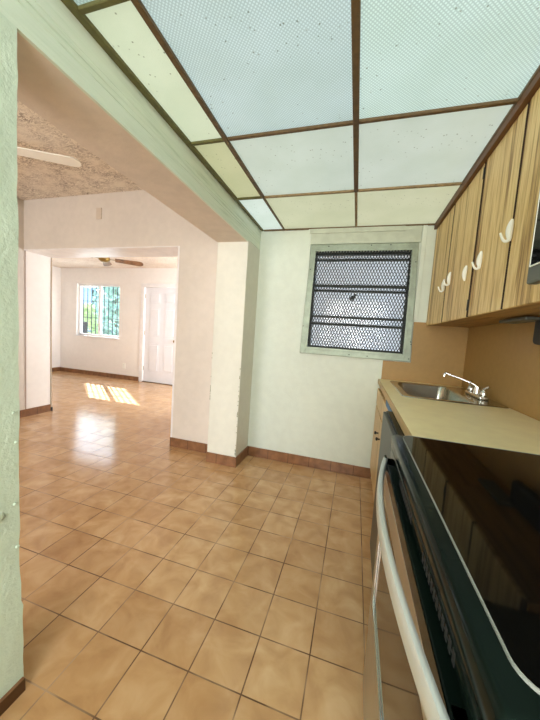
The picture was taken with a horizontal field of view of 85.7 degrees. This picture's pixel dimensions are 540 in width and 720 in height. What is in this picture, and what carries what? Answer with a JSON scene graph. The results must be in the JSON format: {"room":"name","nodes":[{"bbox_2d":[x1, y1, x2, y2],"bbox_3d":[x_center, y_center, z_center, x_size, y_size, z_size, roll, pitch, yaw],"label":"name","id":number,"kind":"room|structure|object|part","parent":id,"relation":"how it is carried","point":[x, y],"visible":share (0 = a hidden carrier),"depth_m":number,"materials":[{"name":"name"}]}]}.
{"room":"kitchen","nodes":[
{"label":"kitchen","id":0,"kind":"room"},
{"bbox_2d":[0,12,23,698],"bbox_3d":[-1.180,0.146,-0.130,0.292,1.965,2.163,5,5,16],"label":"wall","id":1,"kind":"structure","parent":0,"point":[11,607],"depth_m":0.83,"materials":[{"name":"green paint"}]},
{"bbox_2d":[0,411,19,595],"bbox_3d":[-0.772,0.435,0.852,0.004,0.571,0.070,5,5,16],"label":"trim","id":2,"kind":"structure","parent":1,"relation":"attached to","point":[2,515],"depth_m":0.85,"materials":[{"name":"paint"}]},
{"bbox_2d":[0,677,25,715],"bbox_3d":[-1.103,1.114,-0.091,0.014,0.045,2.161,5,5,16],"label":"baseboard","id":3,"kind":"structure","parent":1,"relation":"attached to","point":[7,700],"depth_m":0.90,"materials":[{"name":"ceramic"}]},
{"bbox_2d":[0,6,247,240],"bbox_3d":[-0.739,-0.880,0.575,0.012,0.014,3.890,5,5,16],"label":"trim","id":4,"kind":"structure","parent":1,"relation":"attached to","point":[20,29],"depth_m":1.02,"materials":[{"name":"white paint"}]},
{"bbox_2d":[17,198,23,409],"bbox_3d":[-3.740,-0.440,0.929,0.150,2.600,5.309,5,5,16],"label":"wall","id":5,"kind":"structure","parent":0,"point":[20,201],"depth_m":3.41,"materials":[{"name":"paint"}]},
{"bbox_2d":[24,250,25,408],"bbox_3d":[-2.931,-0.298,3.484,0.008,1.995,0.012,5,5,16],"label":"trim","id":6,"kind":"structure","parent":5,"relation":"attached to","point":[24,250],"depth_m":3.46,"materials":[{"name":"beige paint"}]},
{"bbox_2d":[20,404,50,417],"bbox_3d":[-3.023,0.655,3.458,0.012,0.092,0.820,5,5,16],"label":"baseboard","id":7,"kind":"object","parent":5,"relation":"attached to","point":[45,408],"visible":0.72,"depth_m":3.66,"materials":[{"name":"ceramic"}]},
{"bbox_2d":[24,251,50,408],"bbox_3d":[-2.940,-0.615,3.628,0.150,2.600,0.332,5,5,16],"label":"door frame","id":8,"kind":"structure","parent":5,"relation":"attached to","point":[38,267],"depth_m":3.62,"materials":[{"name":"paint"}]},
{"bbox_2d":[52,266,60,367],"bbox_3d":[-5.381,-0.965,5.763,0.150,2.600,2.413,5,5,16],"label":"wall","id":9,"kind":"structure","parent":0,"point":[56,271],"depth_m":6.80,"materials":[{"name":"paint"}]},
{"bbox_2d":[52,367,59,371],"bbox_3d":[-5.389,0.289,5.847,0.012,0.092,2.413,5,5,16],"label":"baseboard","id":10,"kind":"structure","parent":9,"relation":"attached to","point":[54,368],"depth_m":6.90,"materials":[{"name":"ceramic"}]},
{"bbox_2d":[17,100,142,199],"bbox_3d":[-2.443,-1.587,0.392,2.725,0.060,5.460,5,5,16],"label":"ceiling","id":11,"kind":"structure","parent":0,"point":[36,178],"depth_m":2.60,"materials":[{"name":"beige paint"}]},
{"bbox_2d":[17,147,80,166],"bbox_3d":[-2.117,-1.560,1.894,1.157,0.205,1.034,5,5,16],"label":"ceiling fan","id":12,"kind":"object","parent":11,"relation":"hanging from","point":[46,156],"visible":0.79,"depth_m":2.15,"materials":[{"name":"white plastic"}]},
{"bbox_2d":[84,286,118,332],"bbox_3d":[-8.181,-2.169,13.783,3.100,3.350,2.600,5,5,16],"label":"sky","id":13,"kind":"structure","parent":0,"point":[90,293],"depth_m":12.57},
{"bbox_2d":[52,257,177,267],"bbox_3d":[-2.804,-1.901,4.780,5.460,0.130,2.713,5,5,16],"label":"ceiling","id":14,"kind":"structure","parent":0,"point":[148,262],"depth_m":5.86,"materials":[{"name":"white paint"}]},
{"bbox_2d":[98,257,142,265],"bbox_3d":[-2.765,-1.737,4.857,0.887,0.205,0.887,6,5,21],"label":"ceiling fan","id":15,"kind":"object","parent":14,"relation":"hanging from","point":[106,260],"visible":0.52,"depth_m":4.98,"materials":[{"name":"brown wood"}]},
{"bbox_3d":[-2.421,-1.679,5.013,0.440,0.056,0.134,2,5,-24],"label":"blade","id":16,"kind":"part","parent":15,"relation":"part of","materials":[{"name":"brown wood"}]},
{"bbox_2d":[24,190,217,443],"bbox_3d":[-1.548,-0.485,3.223,2.761,2.600,0.330,5,5,16],"label":"wall","id":17,"kind":"structure","parent":0,"point":[136,218],"depth_m":2.89,"materials":[{"name":"paint"}]},
{"bbox_2d":[50,258,51,406],"bbox_3d":[-2.842,-0.317,3.778,0.010,1.995,0.012,5,5,16],"label":"trim","id":18,"kind":"structure","parent":17,"relation":"attached to","point":[51,258],"depth_m":3.80,"materials":[{"name":"beige paint"}]},
{"bbox_2d":[96,208,101,218],"bbox_3d":[-1.793,-1.536,3.050,0.070,0.115,0.010,5,5,16],"label":"blank wall plate","id":19,"kind":"object","parent":17,"relation":"attached to","point":[98,210],"visible":1,"depth_m":3.04,"materials":[{"name":"beige plastic"}]},
{"bbox_2d":[24,246,179,257],"bbox_3d":[-1.823,-1.201,3.257,2.088,0.010,0.333,5,5,16],"label":"lining","id":20,"kind":"object","parent":17,"relation":"attached to","point":[149,251],"visible":0.79,"depth_m":3.22,"materials":[{"name":"white paint"}]},
{"bbox_2d":[170,247,179,436],"bbox_3d":[-0.902,-0.117,3.055,0.020,1.985,0.331,5,5,16],"label":"lining","id":21,"kind":"object","parent":17,"relation":"attached to","point":[178,247],"visible":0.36,"depth_m":2.89,"materials":[{"name":"white paint"}]},
{"bbox_2d":[169,437,207,452],"bbox_3d":[-0.782,0.856,2.905,0.507,0.092,0.012,5,5,16],"label":"baseboard","id":22,"kind":"structure","parent":17,"relation":"attached to","point":[174,442],"depth_m":2.91,"materials":[{"name":"tile"}]},
{"bbox_2d":[0,0,260,249],"bbox_3d":[-0.805,-1.217,0.732,0.286,0.620,4.195,5,5,16],"label":"ceiling beam","id":23,"kind":"structure","parent":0,"point":[51,23],"depth_m":1.08,"materials":[{"name":"green paint"}]},
{"bbox_2d":[17,32,246,241],"bbox_3d":[-0.578,-0.958,1.619,0.274,0.014,1.890,5,5,16],"label":"beam underside","id":24,"kind":"object","parent":23,"relation":"attached to","point":[43,88],"depth_m":1.20,"materials":[{"name":"paint"}]},
{"bbox_2d":[61,0,539,230],"bbox_3d":[0.026,-1.008,0.498,1.472,0.016,4.193,5,5,16],"label":"grid","id":25,"kind":"object","parent":23,"relation":"attached to","point":[79,11],"visible":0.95,"depth_m":1.23,"materials":[{"name":"brown metal"}]},
{"bbox_2d":[74,0,93,4],"bbox_3d":[-0.598,-1.068,0.575,0.217,0.004,0.630,5,5,16],"label":"ceiling light panel","id":26,"kind":"object","parent":25,"relation":"on","point":[78,2],"visible":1,"depth_m":0.89,"materials":[{"name":"white plastic"}]},
{"bbox_2d":[85,0,220,141],"bbox_3d":[-0.417,-1.107,1.185,0.217,0.004,0.635,5,5,16],"label":"ceiling light panel","id":27,"kind":"object","parent":25,"relation":"on","point":[121,25],"visible":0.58,"depth_m":1.08,"materials":[{"name":"beige plastic"}]},
{"bbox_2d":[195,142,259,197],"bbox_3d":[-0.239,-1.146,1.786,0.217,0.004,0.610,5,5,16],"label":"ceiling light panel","id":28,"kind":"object","parent":25,"relation":"on","point":[219,156],"visible":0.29,"depth_m":1.73,"materials":[{"name":"beige plastic"}]},
{"bbox_2d":[141,0,352,136],"bbox_3d":[-0.010,-1.069,1.067,0.624,0.004,0.635,5,5,16],"label":"ceiling light panel","id":29,"kind":"object","parent":25,"relation":"attached to","point":[258,66],"visible":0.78,"depth_m":1.02,"materials":[{"name":"white plastic"}]},
{"bbox_2d":[239,199,281,229],"bbox_3d":[-0.063,-1.185,2.379,0.217,0.004,0.620,5,5,16],"label":"ceiling light panel","id":30,"kind":"object","parent":25,"relation":"attached to","point":[257,208],"visible":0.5,"depth_m":2.35,"materials":[{"name":"white plastic"}]},
{"bbox_2d":[230,125,353,195],"bbox_3d":[0.168,-1.108,1.667,0.624,0.004,0.610,5,5,16],"label":"ceiling light panel","id":31,"kind":"object","parent":25,"relation":"attached to","point":[321,160],"visible":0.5,"depth_m":1.61,"materials":[{"name":"white plastic"}]},
{"bbox_2d":[266,192,354,228],"bbox_3d":[0.344,-1.147,2.260,0.624,0.004,0.620,5,5,16],"label":"ceiling light panel","id":32,"kind":"object","parent":25,"relation":"attached to","point":[328,210],"visible":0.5,"depth_m":2.22,"materials":[{"name":"beige plastic"}]},
{"bbox_2d":[357,185,459,225],"bbox_3d":[0.936,-1.092,2.089,0.602,0.004,0.620,5,5,16],"label":"ceiling light panel","id":33,"kind":"object","parent":25,"relation":"on","point":[416,205],"visible":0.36,"depth_m":2.05,"materials":[{"name":"beige plastic"}]},
{"bbox_2d":[358,104,512,188],"bbox_3d":[0.760,-1.053,1.495,0.602,0.004,0.610,5,5,16],"label":"ceiling light panel","id":34,"kind":"object","parent":25,"relation":"attached to","point":[438,148],"visible":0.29,"depth_m":1.43,"materials":[{"name":"white plastic"}]},
{"bbox_2d":[359,0,539,118],"bbox_3d":[0.581,-1.014,0.895,0.602,0.004,0.635,5,5,16],"label":"ceiling light panel","id":35,"kind":"object","parent":25,"relation":"attached to","point":[416,55],"visible":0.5,"depth_m":0.96,"materials":[{"name":"white plastic"}]},
{"bbox_2d":[0,371,373,719],"bbox_3d":[-2.586,0.900,2.184,8.200,0.120,8.600,5,5,16],"label":"floor","id":36,"kind":"structure","parent":0,"point":[160,581],"depth_m":1.43,"materials":[{"name":"tile"}]},
{"bbox_2d":[370,388,391,497],"bbox_3d":[1.035,0.680,1.952,0.648,0.852,1.038,5,5,16],"label":"base cabinet","id":37,"kind":"object","parent":36,"relation":"on","point":[382,405],"visible":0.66,"depth_m":2.15,"materials":[{"name":"brown wood"}]},
{"bbox_3d":[0.832,0.676,2.290,0.015,0.545,0.502,5,5,16],"label":"door","id":38,"kind":"part","parent":37,"relation":"part of","materials":[{"name":"brown wood"}]},
{"bbox_3d":[0.684,0.708,1.793,0.015,0.545,0.520,5,5,16],"label":"door","id":39,"kind":"part","parent":37,"relation":"part of","materials":[{"name":"brown wood"}]},
{"bbox_3d":[0.856,0.323,2.260,0.015,0.134,0.502,5,5,16],"label":"drawer","id":40,"kind":"part","parent":37,"relation":"part of","materials":[{"name":"brown wood"}]},
{"bbox_3d":[0.709,0.356,1.763,0.015,0.134,0.520,5,5,16],"label":"drawer","id":41,"kind":"part","parent":37,"relation":"part of","materials":[{"name":"brown wood"}]},
{"bbox_2d":[378,379,539,454],"bbox_3d":[0.990,0.257,1.616,0.625,0.037,1.653,5,5,16],"label":"countertop","id":42,"kind":"structure","parent":37,"relation":"on","point":[486,426],"depth_m":1.22,"materials":[{"name":"beige laminate"}]},
{"bbox_2d":[390,381,508,407],"bbox_3d":[1.130,0.297,1.976,0.540,0.171,0.695,5,5,16],"label":"sink","id":43,"kind":"object","parent":42,"relation":"in","point":[406,389],"visible":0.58,"depth_m":2.17,"materials":[{"name":"metal"}]},
{"bbox_2d":[443,372,490,400],"bbox_3d":[1.248,0.159,1.877,0.214,0.139,0.292,5,5,16],"label":"kitchen faucet","id":44,"kind":"object","parent":42,"relation":"on","point":[473,390],"visible":1,"depth_m":1.85,"materials":[{"name":"silver metal"}]},
{"bbox_3d":[1.248,0.131,1.906,0.204,0.088,0.019,7,6,35],"label":"spout","id":45,"kind":"part","parent":44,"relation":"part of","materials":[{"name":"silver metal"}]},
{"bbox_3d":[1.321,0.193,1.857,0.044,0.045,0.044,5,5,16],"label":"spout","id":46,"kind":"part","parent":44,"relation":"part of","materials":[{"name":"silver metal"}]},
{"bbox_3d":[1.319,0.224,1.860,0.056,0.022,0.250,5,5,16],"label":"deck plate","id":47,"kind":"part","parent":44,"relation":"part of","materials":[{"name":"silver metal"}]},
{"bbox_2d":[370,411,404,580],"bbox_3d":[0.776,0.730,1.167,0.634,0.850,0.602,5,5,16],"label":"dishwasher","id":48,"kind":"object","parent":36,"relation":"on","point":[390,425],"visible":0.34,"depth_m":1.36,"materials":[{"name":"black metal"}]},
{"bbox_2d":[363,435,539,719],"bbox_3d":[0.562,0.646,0.509,0.756,1.100,0.723,5,5,16],"label":"electric range","id":49,"kind":"object","parent":36,"relation":"on","point":[454,619],"visible":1,"depth_m":0.43,"materials":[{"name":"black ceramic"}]},
{"bbox_3d":[0.238,1.012,0.629,0.041,0.188,0.715,5,5,16],"label":"storage drawer","id":50,"kind":"part","parent":49,"relation":"part of","materials":[{"name":"beige metal"}]},
{"bbox_3d":[0.243,0.336,0.580,0.052,0.034,0.695,5,5,16],"label":"handle","id":51,"kind":"part","parent":49,"relation":"part of","materials":[{"name":"silver metal"}]},
{"bbox_3d":[0.264,0.622,0.596,0.043,0.583,0.715,5,5,16],"label":"oven door","id":52,"kind":"part","parent":49,"relation":"part of","materials":[{"name":"silver metal"}]},
{"bbox_3d":[0.294,0.313,0.567,0.036,0.032,0.717,5,5,16],"label":"vent trim","id":53,"kind":"part","parent":49,"relation":"part of","materials":[{"name":"black metal"}]},
{"bbox_3d":[0.592,0.280,0.482,0.595,0.005,0.685,5,5,16],"label":"glass","id":54,"kind":"part","parent":49,"relation":"part of","materials":[{"name":"black glass"}]},
{"bbox_2d":[207,240,259,456],"bbox_3d":[-0.339,-0.047,2.710,0.286,1.980,0.310,5,5,16],"label":"pillar","id":55,"kind":"structure","parent":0,"point":[237,271],"depth_m":2.57,"materials":[{"name":"paint"}]},
{"bbox_2d":[206,452,234,466],"bbox_3d":[-0.449,0.902,2.636,0.286,0.092,0.012,5,5,16],"label":"baseboard","id":56,"kind":"structure","parent":55,"relation":"attached to","point":[215,458],"depth_m":2.63,"materials":[{"name":"tile"}]},
{"bbox_2d":[235,446,247,467],"bbox_3d":[-0.266,0.906,2.733,0.012,0.092,0.300,5,5,16],"label":"baseboard","id":57,"kind":"structure","parent":55,"relation":"attached to","point":[244,453],"depth_m":2.71,"materials":[{"name":"tile"}]},
{"bbox_2d":[60,258,407,376],"bbox_3d":[0.138,-0.616,5.512,10.910,2.800,0.197,5,5,16],"label":"wall","id":58,"kind":"structure","parent":0,"point":[104,355],"depth_m":6.35,"materials":[{"name":"paint"}]},
{"bbox_2d":[74,284,119,339],"bbox_3d":[-3.888,-1.113,6.628,1.260,1.210,0.169,5,5,16],"label":"window","id":59,"kind":"structure","parent":58,"relation":"in","point":[101,286],"depth_m":6.67,"materials":[{"name":"white paint"}]},
{"bbox_3d":[-3.939,-0.524,6.640,1.260,0.030,0.090,5,5,16],"label":"sill","id":60,"kind":"part","parent":59,"relation":"part of","materials":[{"name":"white paint"}]},
{"bbox_2d":[60,367,138,380],"bbox_3d":[-3.961,0.316,6.679,2.263,0.092,0.012,5,5,16],"label":"baseboard","id":61,"kind":"structure","parent":58,"relation":"attached to","point":[103,374],"depth_m":6.65,"materials":[{"name":"ceramic"}]},
{"bbox_2d":[138,283,175,385],"bbox_3d":[-2.298,-0.539,6.167,1.030,2.105,0.142,5,5,16],"label":"door","id":62,"kind":"structure","parent":58,"relation":"in","point":[158,301],"depth_m":6.19,"materials":[{"name":"white paint"}]},
{"bbox_2d":[248,226,436,467],"bbox_3d":[0.756,-0.274,2.601,2.029,2.600,0.150,5,5,16],"label":"wall","id":63,"kind":"structure","parent":0,"point":[317,406],"depth_m":2.68,"materials":[{"name":"paint"}]},
{"bbox_2d":[248,446,370,478],"bbox_3d":[0.332,0.948,2.721,1.169,0.092,0.012,5,5,16],"label":"baseboard","id":64,"kind":"structure","parent":63,"relation":"attached to","point":[359,471],"depth_m":2.70,"materials":[{"name":"tile"}]},
{"bbox_2d":[299,225,427,361],"bbox_3d":[0.774,-0.572,2.529,0.953,1.094,0.139,5,5,16],"label":"window","id":65,"kind":"structure","parent":63,"relation":"in","point":[410,288],"depth_m":2.47,"materials":[{"name":"metal"}]},
{"bbox_2d":[381,322,468,386],"bbox_3d":[1.256,-0.055,2.385,0.602,0.500,0.006,5,5,16],"label":"backsplash panel","id":66,"kind":"object","parent":63,"relation":"attached to","point":[436,350],"visible":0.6,"depth_m":2.36,"materials":[{"name":"beige laminate"}]},
{"bbox_2d":[318,256,408,258],"bbox_3d":[-2.327,-1.810,1.881,8.500,0.145,8.703,5,5,16],"label":"roof","id":67,"kind":"structure","parent":0,"point":[351,256],"depth_m":4.85,"materials":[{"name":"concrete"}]},
{"bbox_3d":[1.016,-0.050,0.189,0.150,2.600,4.345,5,5,16],"label":"wall","id":68,"kind":"structure","parent":0,"visible":0},
{"bbox_2d":[426,162,510,327],"bbox_3d":[1.288,-0.620,1.859,0.346,0.770,0.918,5,5,16],"label":"upper cabinet","id":69,"kind":"object","parent":68,"relation":"attached to","point":[457,235],"visible":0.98,"depth_m":1.74,"materials":[{"name":"brown wood"}]},
{"bbox_3d":[1.236,-0.639,2.115,0.016,0.758,0.442,5,5,16],"label":"door","id":70,"kind":"part","parent":69,"relation":"part of","materials":[{"name":"brown wood"}]},
{"bbox_3d":[1.139,-0.494,1.934,0.042,0.087,0.023,5,5,16],"label":"handle","id":71,"kind":"part","parent":69,"relation":"part of","materials":[{"name":"white plastic"}]},
{"bbox_3d":[1.107,-0.506,1.818,0.042,0.087,0.023,5,5,16],"label":"handle","id":72,"kind":"part","parent":69,"relation":"part of","materials":[{"name":"white plastic"}]},
{"bbox_3d":[1.106,-0.611,1.678,0.016,0.758,0.447,5,5,16],"label":"door","id":73,"kind":"part","parent":69,"relation":"part of","materials":[{"name":"brown wood"}]},
{"bbox_3d":[1.033,-0.461,1.545,0.023,0.082,0.023,5,5,16],"label":"handle","id":74,"kind":"part","parent":69,"relation":"part of","materials":[{"name":"white plastic"}]},
{"bbox_2d":[434,70,539,229],"bbox_3d":[0.886,-0.955,0.847,0.034,0.034,3.043,5,5,16],"label":"trim","id":75,"kind":"structure","parent":68,"relation":"attached to","point":[534,85],"depth_m":1.28,"materials":[{"name":"brown wood"}]},
{"bbox_2d":[461,322,539,420],"bbox_3d":[1.085,0.073,0.748,0.006,0.500,3.239,5,5,16],"label":"backsplash panel","id":76,"kind":"object","parent":68,"relation":"attached to","point":[505,358],"visible":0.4,"depth_m":1.65,"materials":[{"name":"beige laminate"}]},
{"bbox_2d":[468,88,539,317],"bbox_3d":[1.051,-0.568,1.058,0.346,0.770,0.749,5,5,16],"label":"upper cabinet","id":77,"kind":"object","parent":68,"relation":"attached to","point":[499,288],"visible":1,"depth_m":1.14,"materials":[{"name":"brown wood"}]},
{"bbox_3d":[0.972,-0.467,1.366,0.042,0.087,0.023,5,5,16],"label":"handle","id":78,"kind":"part","parent":77,"relation":"part of","materials":[{"name":"white plastic"}]},
{"bbox_3d":[0.898,-0.490,1.105,0.042,0.087,0.023,5,5,16],"label":"handle","id":79,"kind":"part","parent":77,"relation":"part of","materials":[{"name":"white plastic"}]},
{"bbox_2d":[499,316,539,323],"bbox_3d":[1.191,-0.189,1.385,0.075,0.016,0.250,5,5,16],"label":"light","id":80,"kind":"object","parent":77,"relation":"attached to","point":[526,319],"visible":1,"depth_m":1.34,"materials":[{"name":"grey metal"}]},
{"bbox_3d":[0.881,-0.561,0.918,0.016,0.758,0.366,5,5,16],"label":"door","id":81,"kind":"part","parent":77,"relation":"part of","materials":[{"name":"brown wood"}]},
{"bbox_2d":[533,321,539,344],"bbox_3d":[1.171,-0.121,1.192,0.045,0.121,0.240,5,5,16],"label":"holder","id":82,"kind":"object","parent":77,"relation":"hanging from","point":[536,336],"visible":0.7,"depth_m":1.28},
{"bbox_3d":[0.871,-0.751,0.306,0.304,0.302,0.764,5,5,16],"label":"upper cabinet","id":83,"kind":"object","parent":68,"relation":"attached to","visible":0},
{"bbox_2d":[526,190,539,284],"bbox_3d":[0.794,-0.382,0.353,0.410,0.442,0.758,5,5,16],"label":"microwave oven","id":84,"kind":"object","parent":83,"relation":"attached to","point":[533,277],"visible":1,"depth_m":0.76,"materials":[{"name":"grey metal"}]},
{"bbox_3d":[0.625,-0.414,0.494,0.004,0.372,0.551,5,5,16],"label":"window trim","id":85,"kind":"part","parent":84,"relation":"part of","materials":[{"name":"white plastic"}]},
{"label":"outside","id":86,"kind":"structure","parent":0,"visible":0},
{"bbox_3d":[0.381,0.362,12.219,22.000,0.250,12.447,5,5,16],"label":"ground","id":87,"kind":"structure","parent":86,"visible":0},
{"bbox_2d":[82,322,86,332],"bbox_3d":[-4.827,-0.367,7.627,0.420,1.270,0.400,5,5,16],"label":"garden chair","id":88,"kind":"object","parent":87,"relation":"on","point":[85,323],"visible":0.05,"depth_m":7.74,"materials":[{"name":"grey"}]},
{"bbox_2d":[84,303,102,333],"bbox_3d":[-5.740,-0.839,8.968,1.147,1.866,1.097,5,5,16],"label":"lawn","id":89,"kind":"structure","parent":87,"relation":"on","point":[85,304],"depth_m":8.84,"materials":[{"name":"green plant"}]},
{"bbox_2d":[92,286,117,334],"bbox_3d":[-6.021,-1.594,10.765,1.289,3.020,1.275,5,5,16],"label":"leafy shrub","id":90,"kind":"object","parent":87,"relation":"on","point":[106,288],"visible":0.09,"depth_m":10.47,"materials":[{"name":"green plant"}]},
{"bbox_2d":[96,287,119,335],"bbox_3d":[-4.585,-1.178,8.700,1.123,2.740,1.089,5,5,16],"label":"leafy shrub","id":91,"kind":"object","parent":87,"relation":"on","point":[110,290],"visible":0.29,"depth_m":8.43,"materials":[{"name":"green plant"}]}
]}

